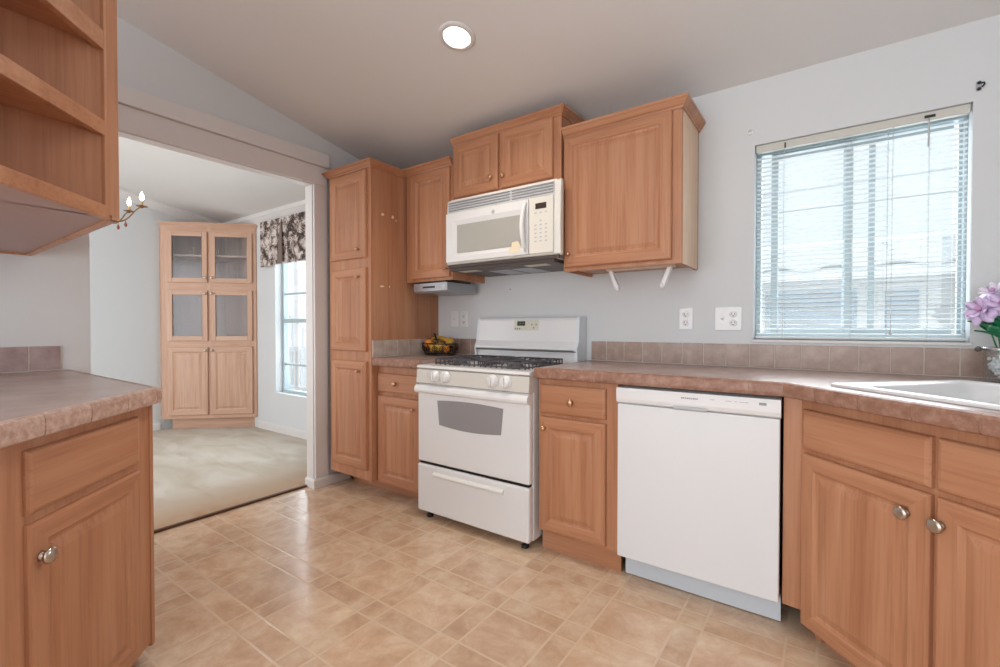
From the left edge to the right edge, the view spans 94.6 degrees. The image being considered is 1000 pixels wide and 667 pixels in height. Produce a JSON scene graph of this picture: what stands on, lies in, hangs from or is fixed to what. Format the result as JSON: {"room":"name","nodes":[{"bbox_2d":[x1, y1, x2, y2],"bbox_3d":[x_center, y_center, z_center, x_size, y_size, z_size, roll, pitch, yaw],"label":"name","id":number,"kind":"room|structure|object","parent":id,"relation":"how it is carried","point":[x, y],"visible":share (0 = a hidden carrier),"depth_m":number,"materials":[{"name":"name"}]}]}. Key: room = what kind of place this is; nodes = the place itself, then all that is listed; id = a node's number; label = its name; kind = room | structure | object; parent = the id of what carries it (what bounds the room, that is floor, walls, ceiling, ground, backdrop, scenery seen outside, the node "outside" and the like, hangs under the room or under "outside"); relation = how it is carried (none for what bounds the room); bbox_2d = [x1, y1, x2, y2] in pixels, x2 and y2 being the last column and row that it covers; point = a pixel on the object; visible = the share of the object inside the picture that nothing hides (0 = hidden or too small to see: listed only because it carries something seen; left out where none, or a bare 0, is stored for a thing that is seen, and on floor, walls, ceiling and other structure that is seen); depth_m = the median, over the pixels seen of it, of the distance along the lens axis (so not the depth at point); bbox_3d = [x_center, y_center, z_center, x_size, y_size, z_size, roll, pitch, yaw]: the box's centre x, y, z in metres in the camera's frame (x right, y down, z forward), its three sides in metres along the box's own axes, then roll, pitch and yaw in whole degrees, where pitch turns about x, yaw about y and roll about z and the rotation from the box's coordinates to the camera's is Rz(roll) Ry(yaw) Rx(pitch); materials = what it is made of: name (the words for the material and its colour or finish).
{"room":"kitchen","nodes":[
{"label":"kitchen","id":0,"kind":"room"},
{"bbox_2d":[89,198,188,429],"bbox_3d":[-4.777,-0.602,3.368,0.140,3.324,5.150,1,1,35],"label":"wall","id":1,"kind":"structure","parent":0,"point":[124,262],"depth_m":4.67,"materials":[{"name":"paint"}]},
{"bbox_2d":[153,422,160,430],"bbox_3d":[-4.909,1.011,3.075,0.014,0.080,4.480,1,1,35],"label":"baseboard","id":2,"kind":"structure","parent":1,"relation":"attached to","point":[156,426],"depth_m":4.87,"materials":[{"name":"paint"}]},
{"bbox_2d":[119,186,221,222],"bbox_3d":[-4.696,-1.696,3.294,0.060,1.114,5.150,1,1,35],"label":"trim","id":3,"kind":"structure","parent":1,"relation":"attached to","point":[124,194],"depth_m":4.88,"materials":[{"name":"paint"}]},
{"bbox_2d":[0,16,359,475],"bbox_3d":[-2.390,-0.577,1.665,0.075,3.324,5.150,1,1,35],"label":"wall","id":4,"kind":"structure","parent":0,"point":[45,295],"depth_m":2.21,"materials":[{"name":"paint"}]},
{"bbox_2d":[0,346,60,372],"bbox_3d":[-2.302,0.118,1.725,0.008,0.111,0.972,1,1,35],"label":"backsplash","id":5,"kind":"structure","parent":4,"relation":"attached to","point":[35,358],"depth_m":2.04,"materials":[{"name":"tile"}]},
{"bbox_2d":[0,0,119,255],"bbox_3d":[-1.700,-0.721,1.301,1.466,0.777,0.761,1,1,35],"label":"upper cabinet","id":6,"kind":"object","parent":4,"relation":"attached to","point":[59,139],"visible":1,"depth_m":1.25,"materials":[{"name":"brown wood"}]},
{"bbox_2d":[0,78,80,125],"bbox_3d":[-1.120,-0.593,1.132,0.302,0.028,0.302,1,1,35],"label":"shelf","id":7,"kind":"object","parent":6,"relation":"attached to","point":[33,98],"depth_m":1.16,"materials":[{"name":"brown wood"}]},
{"bbox_2d":[0,0,83,38],"bbox_3d":[-1.120,-0.838,1.129,0.302,0.027,0.302,1,1,35],"label":"shelf","id":8,"kind":"object","parent":6,"relation":"attached to","point":[64,18],"depth_m":1.20,"materials":[{"name":"brown wood"}]},
{"bbox_2d":[118,83,329,478],"bbox_3d":[-1.709,-0.081,2.597,0.116,2.305,1.645,1,1,35],"label":"trim","id":9,"kind":"structure","parent":4,"relation":"attached to","point":[140,113],"depth_m":2.97,"materials":[{"name":"paint"}]},
{"bbox_2d":[305,472,349,488],"bbox_3d":[-1.228,1.029,3.294,0.112,0.064,0.288,1,1,35],"label":"baseboard","id":10,"kind":"structure","parent":4,"relation":"attached to","point":[312,483],"depth_m":3.21,"materials":[{"name":"paint"}]},
{"bbox_2d":[131,426,853,666],"bbox_3d":[-1.861,1.113,1.399,7.205,0.074,5.290,1,1,35],"label":"floor","id":11,"kind":"structure","parent":0,"point":[350,572],"depth_m":1.93,"materials":[{"name":"tile"}]},
{"bbox_2d":[0,405,154,666],"bbox_3d":[-1.702,0.662,1.320,1.463,0.858,0.996,1,1,35],"label":"base cabinet","id":12,"kind":"object","parent":11,"relation":"on","point":[77,585],"visible":0.85,"depth_m":1.20,"materials":[{"name":"brown wood"}]},
{"bbox_2d":[0,369,161,448],"bbox_3d":[-1.678,0.206,1.294,1.523,0.053,1.032,1,1,35],"label":"countertop","id":13,"kind":"structure","parent":12,"relation":"on","point":[33,405],"depth_m":1.30,"materials":[{"name":"laminate"}]},
{"bbox_2d":[157,221,257,428],"bbox_3d":[-3.146,-0.079,5.159,0.997,2.198,0.559,0,1,-9],"label":"china cabinet","id":14,"kind":"object","parent":11,"relation":"on","point":[208,271],"visible":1,"depth_m":4.95,"materials":[{"name":"brown wood"}]},
{"bbox_2d":[172,254,246,262],"bbox_3d":[-3.163,-0.834,5.179,0.958,0.020,0.491,0,1,-9],"label":"shelf","id":15,"kind":"object","parent":14,"relation":"attached to","point":[178,257],"depth_m":5.05,"materials":[{"name":"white wood"}]},
{"bbox_2d":[154,484,306,532],"bbox_3d":[-1.675,1.062,2.740,0.022,0.014,1.170,1,1,35],"label":"trim","id":16,"kind":"structure","parent":11,"relation":"on","point":[305,485],"depth_m":2.76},
{"bbox_2d":[322,157,437,490],"bbox_3d":[-0.834,-0.024,3.314,0.509,2.170,0.671,1,1,35],"label":"pantry cabinet","id":17,"kind":"object","parent":11,"relation":"on","point":[371,296],"visible":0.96,"depth_m":3.06,"materials":[{"name":"brown wood"}]},
{"bbox_2d":[378,366,419,498],"bbox_3d":[-0.465,0.630,3.095,0.426,0.868,0.615,1,1,35],"label":"base cabinet","id":18,"kind":"object","parent":11,"relation":"on","point":[398,402],"visible":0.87,"depth_m":2.87,"materials":[{"name":"brown wood"}]},
{"bbox_2d":[372,354,470,368],"bbox_3d":[-0.468,0.178,3.084,0.426,0.052,0.624,1,1,35],"label":"countertop","id":19,"kind":"structure","parent":18,"relation":"on","point":[409,361],"depth_m":2.87,"materials":[{"name":"laminate"}]},
{"bbox_2d":[421,342,458,355],"bbox_3d":[-0.422,0.108,3.233,0.305,0.085,0.199,1,1,35],"label":"fruit basket","id":20,"kind":"object","parent":19,"relation":"on","point":[455,347],"visible":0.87,"depth_m":3.15,"materials":[{"name":"black metal"}]},
{"bbox_2d":[424,339,433,346],"bbox_3d":[-0.500,0.069,3.264,0.072,0.075,0.072,1,1,35],"label":"orange","id":21,"kind":"object","parent":20,"relation":"in","point":[427,340],"visible":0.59,"depth_m":3.24,"materials":[{"name":"orange food"}]},
{"bbox_2d":[430,336,448,341],"bbox_3d":[-0.421,0.037,3.243,0.206,0.040,0.052,1,1,35],"label":"banana","id":22,"kind":"object","parent":20,"relation":"in","point":[442,338],"visible":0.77,"depth_m":3.23,"materials":[{"name":"yellow food"}]},
{"bbox_2d":[435,342,444,350],"bbox_3d":[-0.420,0.091,3.176,0.084,0.059,0.062,1,1,35],"label":"lemon","id":23,"kind":"object","parent":20,"relation":"in","point":[437,346],"visible":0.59,"depth_m":3.15,"materials":[{"name":"yellow food"}]},
{"bbox_2d":[445,338,453,345],"bbox_3d":[-0.350,0.058,3.205,0.081,0.059,0.065,1,1,35],"label":"lemon","id":24,"kind":"object","parent":20,"relation":"in","point":[450,340],"visible":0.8,"depth_m":3.18,"materials":[{"name":"yellow food"}]},
{"bbox_2d":[414,316,585,548],"bbox_3d":[0.006,0.484,2.712,0.769,1.172,0.682,1,1,35],"label":"gas range","id":25,"kind":"object","parent":11,"relation":"on","point":[478,466],"visible":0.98,"depth_m":2.48,"materials":[{"name":"white metal"}]},
{"bbox_2d":[417,361,554,376],"bbox_3d":[0.009,0.192,2.711,0.769,0.023,0.620,1,1,35],"label":"cooktop","id":26,"kind":"object","parent":25,"relation":"in","point":[461,368],"depth_m":2.50,"materials":[{"name":"white metal"}]},
{"bbox_2d":[539,378,621,571],"bbox_3d":[0.514,0.641,2.387,0.409,0.868,0.630,1,1,35],"label":"base cabinet","id":27,"kind":"object","parent":11,"relation":"on","point":[578,420],"visible":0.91,"depth_m":2.14,"materials":[{"name":"brown wood"}]},
{"bbox_2d":[616,385,783,620],"bbox_3d":[0.922,0.648,2.068,0.614,0.862,0.578,1,1,35],"label":"dishwasher","id":28,"kind":"object","parent":11,"relation":"on","point":[700,502],"visible":1,"depth_m":1.82,"materials":[{"name":"white metal"}]},
{"bbox_2d":[782,397,999,666],"bbox_3d":[1.538,0.657,1.294,1.274,0.868,1.220,1,1,35],"label":"base cabinet","id":29,"kind":"object","parent":11,"relation":"on","point":[891,551],"visible":0.91,"depth_m":1.31,"materials":[{"name":"brown wood"}]},
{"bbox_2d":[534,360,999,438],"bbox_3d":[1.099,0.201,1.562,2.306,0.052,1.283,1,1,35],"label":"countertop","id":30,"kind":"structure","parent":29,"relation":"on","point":[814,386],"depth_m":1.73,"materials":[{"name":"laminate"}]},
{"bbox_2d":[831,380,999,409],"bbox_3d":[1.443,0.267,1.245,0.550,0.194,0.736,0,1,-9],"label":"sink","id":31,"kind":"object","parent":30,"relation":"in","point":[986,395],"visible":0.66,"depth_m":1.53,"materials":[{"name":"white ceramic"}]},
{"bbox_2d":[974,346,999,378],"bbox_3d":[1.806,0.111,1.656,0.116,0.128,0.109,0,1,-15],"label":"flower vase","id":32,"kind":"object","parent":30,"relation":"on","point":[994,365],"visible":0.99,"depth_m":1.66,"materials":[{"name":"clear glass"}]},
{"bbox_2d":[962,282,999,355],"bbox_3d":[1.802,-0.054,1.652,0.223,0.269,0.221,1,1,35],"label":"bouquet","id":33,"kind":"object","parent":32,"relation":"on","point":[984,312],"visible":1,"depth_m":1.65,"materials":[{"name":"purple plant"}]},
{"bbox_2d":[117,0,999,222],"bbox_3d":[-1.861,-1.824,1.356,7.205,1.282,5.290,1,1,35],"label":"ceiling","id":34,"kind":"structure","parent":0,"point":[375,79],"depth_m":2.27,"materials":[{"name":"paint"}]},
{"bbox_2d":[113,192,147,229],"bbox_3d":[-2.943,-1.169,3.374,0.592,0.751,0.526,1,1,35],"label":"chandelier","id":35,"kind":"object","parent":34,"relation":"hanging from","point":[141,196],"visible":0.27,"depth_m":3.48,"materials":[{"name":"gold metal"}]},
{"bbox_2d":[438,21,475,50],"bbox_3d":[-0.202,-1.413,2.162,0.176,0.082,0.173,1,1,40],"label":"recessed light","id":36,"kind":"object","parent":34,"relation":"in","point":[455,35],"visible":0.92,"depth_m":2.19,"materials":[{"name":"paint"}]},
{"bbox_2d":[255,14,999,430],"bbox_3d":[-0.365,-0.101,3.478,7.205,2.320,0.140,1,1,35],"label":"wall","id":37,"kind":"structure","parent":0,"point":[941,69],"depth_m":2.27,"materials":[{"name":"paint"}]},
{"bbox_2d":[224,200,304,225],"bbox_3d":[-2.093,-1.213,4.571,2.824,0.110,0.060,1,1,35],"label":"trim","id":38,"kind":"structure","parent":37,"relation":"attached to","point":[297,207],"depth_m":4.72,"materials":[{"name":"paint"}]},
{"bbox_2d":[258,420,306,439],"bbox_3d":[-1.774,0.991,4.404,2.073,0.080,0.014,1,1,35],"label":"baseboard","id":39,"kind":"structure","parent":37,"relation":"attached to","point":[294,432],"depth_m":4.71,"materials":[{"name":"paint"}]},
{"bbox_2d":[260,211,305,266],"bbox_3d":[-1.940,-0.926,4.453,1.425,0.470,0.079,1,1,35],"label":"valance","id":40,"kind":"object","parent":37,"relation":"attached to","point":[282,239],"visible":0.59,"depth_m":4.60,"materials":[{"name":"fabric"}]},
{"bbox_2d":[282,263,306,395],"bbox_3d":[-1.875,-0.198,4.593,0.990,1.640,0.055,1,1,35],"label":"window","id":41,"kind":"structure","parent":37,"relation":"in","point":[285,279],"depth_m":4.85,"materials":[{"name":"plastic"}]},
{"bbox_2d":[372,339,437,357],"bbox_3d":[-0.640,0.096,3.203,0.008,0.111,0.608,1,1,35],"label":"backsplash","id":42,"kind":"structure","parent":37,"relation":"attached to","point":[380,348],"depth_m":3.12,"materials":[{"name":"tile"}]},
{"bbox_2d":[403,156,484,283],"bbox_3d":[-0.386,-0.733,3.163,0.418,0.772,0.380,1,1,35],"label":"upper cabinet","id":43,"kind":"object","parent":37,"relation":"attached to","point":[429,184],"visible":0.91,"depth_m":3.02,"materials":[{"name":"brown wood"}]},
{"bbox_2d":[414,280,476,295],"bbox_3d":[-0.372,-0.307,3.147,0.302,0.078,0.302,1,1,35],"label":"appliance","id":44,"kind":"object","parent":43,"relation":"attached to","point":[440,288],"visible":1,"depth_m":3.05,"materials":[{"name":"grey metal"}]},
{"bbox_2d":[451,311,457,326],"bbox_3d":[-0.334,-0.105,3.357,0.070,0.114,0.020,1,1,35],"label":"switch plate","id":45,"kind":"object","parent":37,"relation":"attached to","point":[454,314],"visible":1,"depth_m":3.36,"materials":[{"name":"white plastic"}]},
{"bbox_2d":[439,338,475,354],"bbox_3d":[-0.282,0.093,3.329,0.420,0.113,0.008,1,1,35],"label":"backsplash","id":46,"kind":"structure","parent":37,"relation":"attached to","point":[465,346],"depth_m":3.30,"materials":[{"name":"tile"}]},
{"bbox_2d":[460,311,467,326],"bbox_3d":[-0.258,-0.104,3.309,0.070,0.114,0.010,1,1,35],"label":"wall outlet","id":47,"kind":"object","parent":37,"relation":"attached to","point":[463,314],"visible":1,"depth_m":3.31,"materials":[{"name":"white plastic"}]},
{"bbox_2d":[450,103,584,199],"bbox_3d":[0.112,-1.023,2.803,0.800,0.393,0.380,1,1,35],"label":"upper cabinet","id":48,"kind":"object","parent":37,"relation":"attached to","point":[527,149],"visible":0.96,"depth_m":2.63,"materials":[{"name":"brown wood"}]},
{"bbox_2d":[446,178,563,276],"bbox_3d":[0.097,-0.601,2.756,0.785,0.443,0.481,1,1,35],"label":"microwave oven","id":49,"kind":"object","parent":48,"relation":"attached to","point":[518,230],"visible":0.94,"depth_m":2.58,"materials":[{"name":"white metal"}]},
{"bbox_2d":[561,92,705,276],"bbox_3d":[0.685,-0.709,2.399,0.637,0.758,0.380,1,1,35],"label":"upper cabinet","id":50,"kind":"object","parent":37,"relation":"attached to","point":[631,174],"visible":1,"depth_m":2.25,"materials":[{"name":"brown wood"}]},
{"bbox_2d":[606,264,675,290],"bbox_3d":[0.712,-0.282,2.350,0.350,0.122,0.036,1,1,35],"label":"paper towel holder","id":51,"kind":"object","parent":50,"relation":"attached to","point":[669,267],"visible":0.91,"depth_m":2.32,"materials":[{"name":"white plastic"}]},
{"bbox_2d":[679,308,692,329],"bbox_3d":[0.979,-0.078,2.427,0.070,0.114,0.010,1,1,35],"label":"wall outlet","id":52,"kind":"object","parent":37,"relation":"attached to","point":[685,314],"visible":1,"depth_m":2.42,"materials":[{"name":"white plastic"}]},
{"bbox_2d":[682,320,688,325],"bbox_3d":[0.977,-0.056,2.425,0.034,0.034,0.003,1,1,35],"label":"socket","id":53,"kind":"object","parent":52,"relation":"attached to","point":[684,322],"depth_m":2.42,"materials":[{"name":"white plastic"}]},
{"bbox_2d":[682,311,688,317],"bbox_3d":[0.977,-0.100,2.425,0.034,0.034,0.003,1,1,35],"label":"socket","id":54,"kind":"object","parent":52,"relation":"attached to","point":[685,314],"depth_m":2.42,"materials":[{"name":"white plastic"}]},
{"bbox_2d":[715,307,741,330],"bbox_3d":[1.140,-0.074,2.305,0.124,0.118,0.020,1,1,35],"label":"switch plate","id":55,"kind":"object","parent":37,"relation":"attached to","point":[726,318],"visible":1,"depth_m":2.31,"materials":[{"name":"white plastic"}]},
{"bbox_2d":[729,320,736,325],"bbox_3d":[1.161,-0.052,2.295,0.034,0.034,0.003,1,1,35],"label":"socket","id":56,"kind":"object","parent":55,"relation":"attached to","point":[731,322],"depth_m":2.29,"materials":[{"name":"white plastic"}]},
{"bbox_2d":[729,311,736,317],"bbox_3d":[1.161,-0.096,2.294,0.034,0.034,0.003,1,1,35],"label":"socket","id":57,"kind":"object","parent":55,"relation":"attached to","point":[732,314],"depth_m":2.29,"materials":[{"name":"white plastic"}]},
{"bbox_2d":[591,341,999,378],"bbox_3d":[1.472,0.112,2.078,2.281,0.113,0.008,1,1,35],"label":"backsplash","id":58,"kind":"structure","parent":37,"relation":"attached to","point":[953,362],"depth_m":2.11,"materials":[{"name":"tile"}]},
{"bbox_2d":[755,115,967,341],"bbox_3d":[1.606,-0.440,2.114,0.752,0.942,0.062,1,1,35],"label":"window","id":59,"kind":"structure","parent":37,"relation":"in","point":[773,328],"depth_m":2.09,"materials":[{"name":"plastic"}]},
{"bbox_2d":[755,104,969,340],"bbox_3d":[1.557,-0.440,2.046,0.740,0.936,0.043,1,1,35],"label":"blind","id":60,"kind":"object","parent":59,"relation":"attached to","point":[962,110],"visible":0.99,"depth_m":2.01,"materials":[{"name":"white plastic"}]},
{"bbox_2d":[752,339,971,345],"bbox_3d":[1.563,0.038,2.061,0.764,0.014,0.087,1,1,35],"label":"trim","id":61,"kind":"structure","parent":37,"relation":"attached to","point":[753,340],"depth_m":1.99,"materials":[{"name":"paint"}]},
{"bbox_2d":[976,81,985,90],"bbox_3d":[1.857,-0.960,1.781,0.015,0.036,0.027,0,1,9],"label":"curtain bracket","id":62,"kind":"object","parent":37,"relation":"attached to","point":[979,85],"visible":1,"depth_m":1.78,"materials":[{"name":"grey metal"}]},
{"label":"outside","id":63,"kind":"structure","parent":0,"visible":0},
{"bbox_2d":[289,347,301,390],"bbox_3d":[12.413,1.203,17.421,60.000,0.100,37.250,1,1,35],"label":"ground","id":64,"kind":"structure","parent":63,"point":[289,347],"depth_m":15.37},
{"bbox_2d":[289,346,305,390],"bbox_3d":[-3.094,0.751,7.384,4.880,1.100,0.080,1,1,35],"label":"porch railing","id":65,"kind":"object","parent":64,"relation":"on","point":[303,350],"visible":0.1,"depth_m":7.49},
{"bbox_2d":[289,315,305,390],"bbox_3d":[-3.990,0.377,9.732,2.622,1.779,0.060,1,1,35],"label":"stair handrail","id":66,"kind":"object","parent":64,"relation":"on","point":[290,317],"visible":0.16,"depth_m":9.93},
{"bbox_2d":[762,125,957,333],"bbox_3d":[4.856,-1.518,5.236,8.600,5.700,4.400,1,1,35],"label":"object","id":67,"kind":"structure","parent":64,"relation":"on","point":[933,316],"depth_m":4.29,"materials":[{"name":"white"}]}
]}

